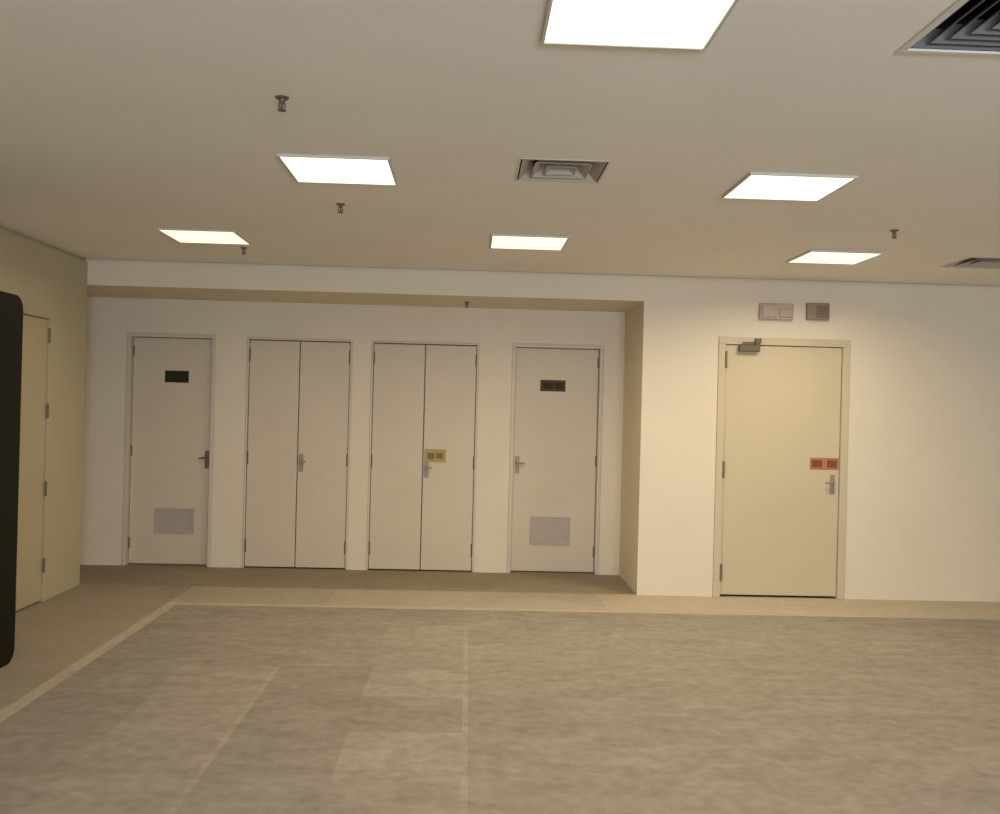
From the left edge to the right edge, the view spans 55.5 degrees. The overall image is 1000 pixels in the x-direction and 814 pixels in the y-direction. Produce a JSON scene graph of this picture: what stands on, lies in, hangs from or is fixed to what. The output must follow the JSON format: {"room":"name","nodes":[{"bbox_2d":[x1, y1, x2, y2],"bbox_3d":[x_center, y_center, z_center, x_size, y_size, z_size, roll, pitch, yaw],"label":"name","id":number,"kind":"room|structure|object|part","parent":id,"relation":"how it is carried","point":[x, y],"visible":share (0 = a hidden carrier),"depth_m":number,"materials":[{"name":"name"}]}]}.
{"room":"empty office floor","nodes":[
{"label":"empty office floor","id":0,"kind":"room"},
{"bbox_2d":[0,226,87,599],"bbox_3d":[-3.271,0.113,2.293,0.180,2.631,10.800,1,0,-2],"label":"wall","id":1,"kind":"structure","parent":0,"point":[46,277],"depth_m":7.25,"materials":[{"name":"beige paint"}]},
{"bbox_2d":[16,306,53,610],"bbox_3d":[-3.375,0.364,6.522,0.133,2.134,1.028,1,0,-2],"label":"door","id":2,"kind":"structure","parent":1,"relation":"in","point":[37,344],"depth_m":6.82,"materials":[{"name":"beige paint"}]},
{"bbox_2d":[80,297,625,574],"bbox_3d":[-1.510,0.222,8.755,5.270,2.519,0.200,1,0,-2],"label":"wall","id":3,"kind":"structure","parent":0,"point":[109,321],"depth_m":8.66,"materials":[{"name":"paint"}]},
{"bbox_2d":[121,332,215,566],"bbox_3d":[-3.002,0.389,8.663,0.798,2.109,0.115,1,0,-2],"label":"door","id":4,"kind":"structure","parent":3,"relation":"in","point":[170,403],"depth_m":8.67,"materials":[{"name":"paint"}]},
{"bbox_2d":[154,508,193,533],"bbox_3d":[-2.974,1.039,8.671,0.360,0.230,0.010,1,0,-2],"label":"vent grille","id":5,"kind":"object","parent":4,"relation":"attached to","point":[166,520],"depth_m":8.67,"materials":[{"name":"metal"}]},
{"bbox_3d":[-2.951,-0.278,8.676,0.215,0.108,0.004,1,0,-2],"label":"sign plate","id":6,"kind":"part","parent":4,"relation":"part of","materials":[{"name":"plastic"}]},
{"bbox_3d":[-2.699,0.481,8.658,0.081,0.160,0.056,1,0,-2],"label":"lever handle","id":7,"kind":"part","parent":4,"relation":"part of","materials":[{"name":"metal"}]},
{"bbox_2d":[242,337,352,569],"bbox_3d":[-1.846,0.424,8.679,0.953,2.097,0.159,1,0,-2],"label":"door","id":8,"kind":"structure","parent":3,"relation":"in","point":[273,485],"depth_m":8.65,"materials":[{"name":"paint"}]},
{"bbox_3d":[-1.796,0.509,8.629,0.071,0.160,0.056,1,0,-2],"label":"lever handle","id":9,"kind":"part","parent":8,"relation":"part of","materials":[{"name":"metal"}]},
{"bbox_2d":[366,340,478,571],"bbox_3d":[-0.707,0.453,8.717,0.983,2.097,0.159,1,0,-2],"label":"door","id":10,"kind":"structure","parent":3,"relation":"in","point":[399,374],"depth_m":8.69,"materials":[{"name":"paint"}]},
{"bbox_3d":[-0.657,0.568,8.667,0.071,0.160,0.056,1,0,-2],"label":"lever handle","id":11,"kind":"part","parent":10,"relation":"part of","materials":[{"name":"metal"}]},
{"bbox_2d":[507,343,603,574],"bbox_3d":[0.508,0.477,8.779,0.843,2.109,0.115,1,0,-2],"label":"door","id":12,"kind":"structure","parent":3,"relation":"in","point":[557,392],"depth_m":8.79,"materials":[{"name":"paint"}]},
{"bbox_3d":[0.184,0.534,8.752,0.091,0.160,0.056,1,0,-2],"label":"lever handle","id":13,"kind":"part","parent":12,"relation":"part of","materials":[{"name":"metal"}]},
{"bbox_2d":[529,516,569,544],"bbox_3d":[0.461,1.146,8.784,0.370,0.260,0.010,1,0,-2],"label":"vent grille","id":14,"kind":"object","parent":12,"relation":"attached to","point":[543,530],"depth_m":8.79,"materials":[{"name":"metal"}]},
{"bbox_3d":[0.489,-0.197,8.789,0.235,0.105,0.004,1,0,-2],"label":"sign plate","id":15,"kind":"part","parent":12,"relation":"part of","materials":[{"name":"brown plastic"}]},
{"bbox_2d":[87,287,639,311],"bbox_3d":[-1.463,-0.988,8.252,5.270,0.100,0.810,1,0,-2],"label":"ceiling","id":16,"kind":"structure","parent":0,"point":[110,292],"depth_m":8.24,"materials":[{"name":"paint"}]},
{"bbox_2d":[0,0,999,285],"bbox_3d":[1.026,-1.125,2.371,10.150,0.060,10.970,1,0,-2],"label":"ceiling","id":17,"kind":"structure","parent":0,"point":[121,121],"depth_m":3.89,"materials":[{"name":"paint"}]},
{"bbox_2d":[156,228,251,244],"bbox_3d":[-2.003,-1.159,6.467,0.508,0.014,0.508,1,0,-2],"label":"recessed light","id":18,"kind":"object","parent":17,"relation":"in","point":[181,235],"visible":1,"depth_m":6.43,"materials":[{"name":"white plastic"}]},
{"bbox_2d":[240,247,246,254],"bbox_3d":[-1.867,-1.137,6.923,0.052,0.048,0.052,1,0,-2],"label":"sprinkler","id":19,"kind":"object","parent":17,"relation":"attached to","point":[243,248],"visible":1,"depth_m":6.92,"materials":[{"name":"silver metal"}]},
{"bbox_2d":[275,95,288,111],"bbox_3d":[-0.802,-1.115,3.496,0.052,0.048,0.052,1,0,-2],"label":"sprinkler","id":20,"kind":"object","parent":17,"relation":"attached to","point":[281,98],"visible":1,"depth_m":3.49,"materials":[{"name":"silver metal"}]},
{"bbox_2d":[276,153,397,185],"bbox_3d":[-0.761,-1.130,4.541,0.508,0.014,0.508,1,0,-2],"label":"recessed light","id":21,"kind":"object","parent":17,"relation":"in","point":[304,168],"visible":1,"depth_m":4.51,"materials":[{"name":"white plastic"}]},
{"bbox_2d":[336,203,344,212],"bbox_3d":[-0.895,-1.115,5.334,0.052,0.048,0.052,1,0,-2],"label":"sprinkler","id":22,"kind":"object","parent":17,"relation":"attached to","point":[340,205],"visible":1,"depth_m":5.33,"materials":[{"name":"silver metal"}]},
{"bbox_2d":[489,234,569,250],"bbox_3d":[0.188,-1.104,6.378,0.508,0.014,0.508,1,0,-2],"label":"recessed light","id":23,"kind":"object","parent":17,"relation":"in","point":[497,241],"visible":1,"depth_m":6.34,"materials":[{"name":"white plastic"}]},
{"bbox_2d":[514,158,611,183],"bbox_3d":[0.288,-1.190,4.473,0.420,0.163,0.420,1,0,-2],"label":"ceiling vent","id":24,"kind":"object","parent":17,"relation":"in","point":[528,169],"visible":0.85,"depth_m":4.53,"materials":[{"name":"metal"}]},
{"bbox_2d":[540,0,738,50],"bbox_3d":[0.385,-1.104,2.648,0.508,0.014,0.508,1,0,-2],"label":"recessed light","id":25,"kind":"object","parent":17,"relation":"in","point":[648,24],"visible":1,"depth_m":2.72,"materials":[{"name":"white plastic"}]},
{"bbox_2d":[721,172,858,201],"bbox_3d":[1.403,-1.075,4.657,0.508,0.014,0.508,1,0,-2],"label":"recessed light","id":26,"kind":"object","parent":17,"relation":"in","point":[755,185],"visible":1,"depth_m":4.62,"materials":[{"name":"white plastic"}]},
{"bbox_2d":[786,250,884,264],"bbox_3d":[2.342,-1.049,6.670,0.508,0.014,0.508,1,0,-2],"label":"recessed light","id":27,"kind":"object","parent":17,"relation":"in","point":[839,257],"visible":1,"depth_m":6.64,"materials":[{"name":"white plastic"}]},
{"bbox_2d":[890,229,898,238],"bbox_3d":[2.357,-1.032,5.681,0.052,0.048,0.052,1,0,-2],"label":"sprinkler","id":28,"kind":"object","parent":17,"relation":"attached to","point":[894,231],"visible":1,"depth_m":5.68,"materials":[{"name":"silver metal"}]},
{"bbox_2d":[897,0,999,56],"bbox_3d":[1.504,-1.159,2.631,0.560,0.168,0.560,1,0,-2],"label":"ceiling vent","id":29,"kind":"object","parent":17,"relation":"in","point":[965,26],"visible":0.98,"depth_m":2.83,"materials":[{"name":"metal"}]},
{"bbox_2d":[939,257,999,268],"bbox_3d":[3.468,-1.106,6.778,0.460,0.163,0.460,1,0,-2],"label":"ceiling vent","id":30,"kind":"object","parent":17,"relation":"in","point":[971,262],"visible":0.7,"depth_m":6.85,"materials":[{"name":"metal"}]},
{"bbox_2d":[0,563,999,813],"bbox_3d":[0.939,1.586,2.942,10.150,0.100,12.120,1,0,-2],"label":"floor","id":31,"kind":"structure","parent":0,"point":[133,688],"depth_m":4.92,"materials":[{"name":"carpet"}]},
{"bbox_2d":[0,291,22,667],"bbox_3d":[-2.964,0.402,4.880,0.558,2.075,1.050,1,0,-2],"label":"tall cabinet","id":32,"kind":"object","parent":31,"relation":"on","point":[11,306],"visible":1,"depth_m":5.30,"materials":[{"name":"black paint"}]},
{"bbox_2d":[86,259,999,601],"bbox_3d":[1.200,0.233,7.899,9.370,2.631,0.170,1,0,-2],"label":"wall","id":33,"kind":"structure","parent":0,"point":[923,510],"depth_m":7.87,"materials":[{"name":"paint"}]},
{"bbox_2d":[759,303,793,319],"bbox_3d":[2.275,-0.786,7.816,0.280,0.134,0.066,1,0,-2],"label":"emergency light","id":34,"kind":"object","parent":33,"relation":"attached to","point":[767,311],"visible":1,"depth_m":7.79,"materials":[{"name":"beige plastic"}]},
{"bbox_2d":[712,336,850,598],"bbox_3d":[2.325,0.505,7.882,1.098,2.144,0.167,1,0,-2],"label":"door","id":35,"kind":"structure","parent":33,"relation":"in","point":[780,508],"depth_m":7.86,"materials":[{"name":"beige paint"}]},
{"bbox_3d":[2.071,-0.545,7.814,0.155,0.041,0.032,1,0,-2],"label":"closer arm","id":36,"kind":"part","parent":35,"relation":"part of","materials":[{"name":"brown metal"}]},
{"bbox_3d":[2.727,0.642,7.844,0.091,0.160,0.056,1,0,-2],"label":"lever handle","id":37,"kind":"part","parent":35,"relation":"part of","materials":[{"name":"metal"}]},
{"bbox_2d":[806,303,829,319],"bbox_3d":[2.621,-0.787,7.836,0.188,0.140,0.050,1,0,-2],"label":"alarm box","id":38,"kind":"object","parent":33,"relation":"attached to","point":[814,311],"visible":1,"depth_m":7.82,"materials":[{"name":"grey plastic"}]},
{"bbox_2d":[816,306,827,317],"bbox_3d":[2.651,-0.782,7.815,0.098,0.095,0.006,1,0,-2],"label":"speaker grille","id":39,"kind":"object","parent":38,"relation":"attached to","point":[821,311],"depth_m":7.81,"materials":[{"name":"beige plastic"}]},
{"bbox_2d":[619,304,639,589],"bbox_3d":[1.210,0.290,8.464,0.150,2.519,0.960,1,0,-2],"label":"wall","id":40,"kind":"structure","parent":0,"point":[632,317],"depth_m":8.33,"materials":[{"name":"paint"}]}
]}

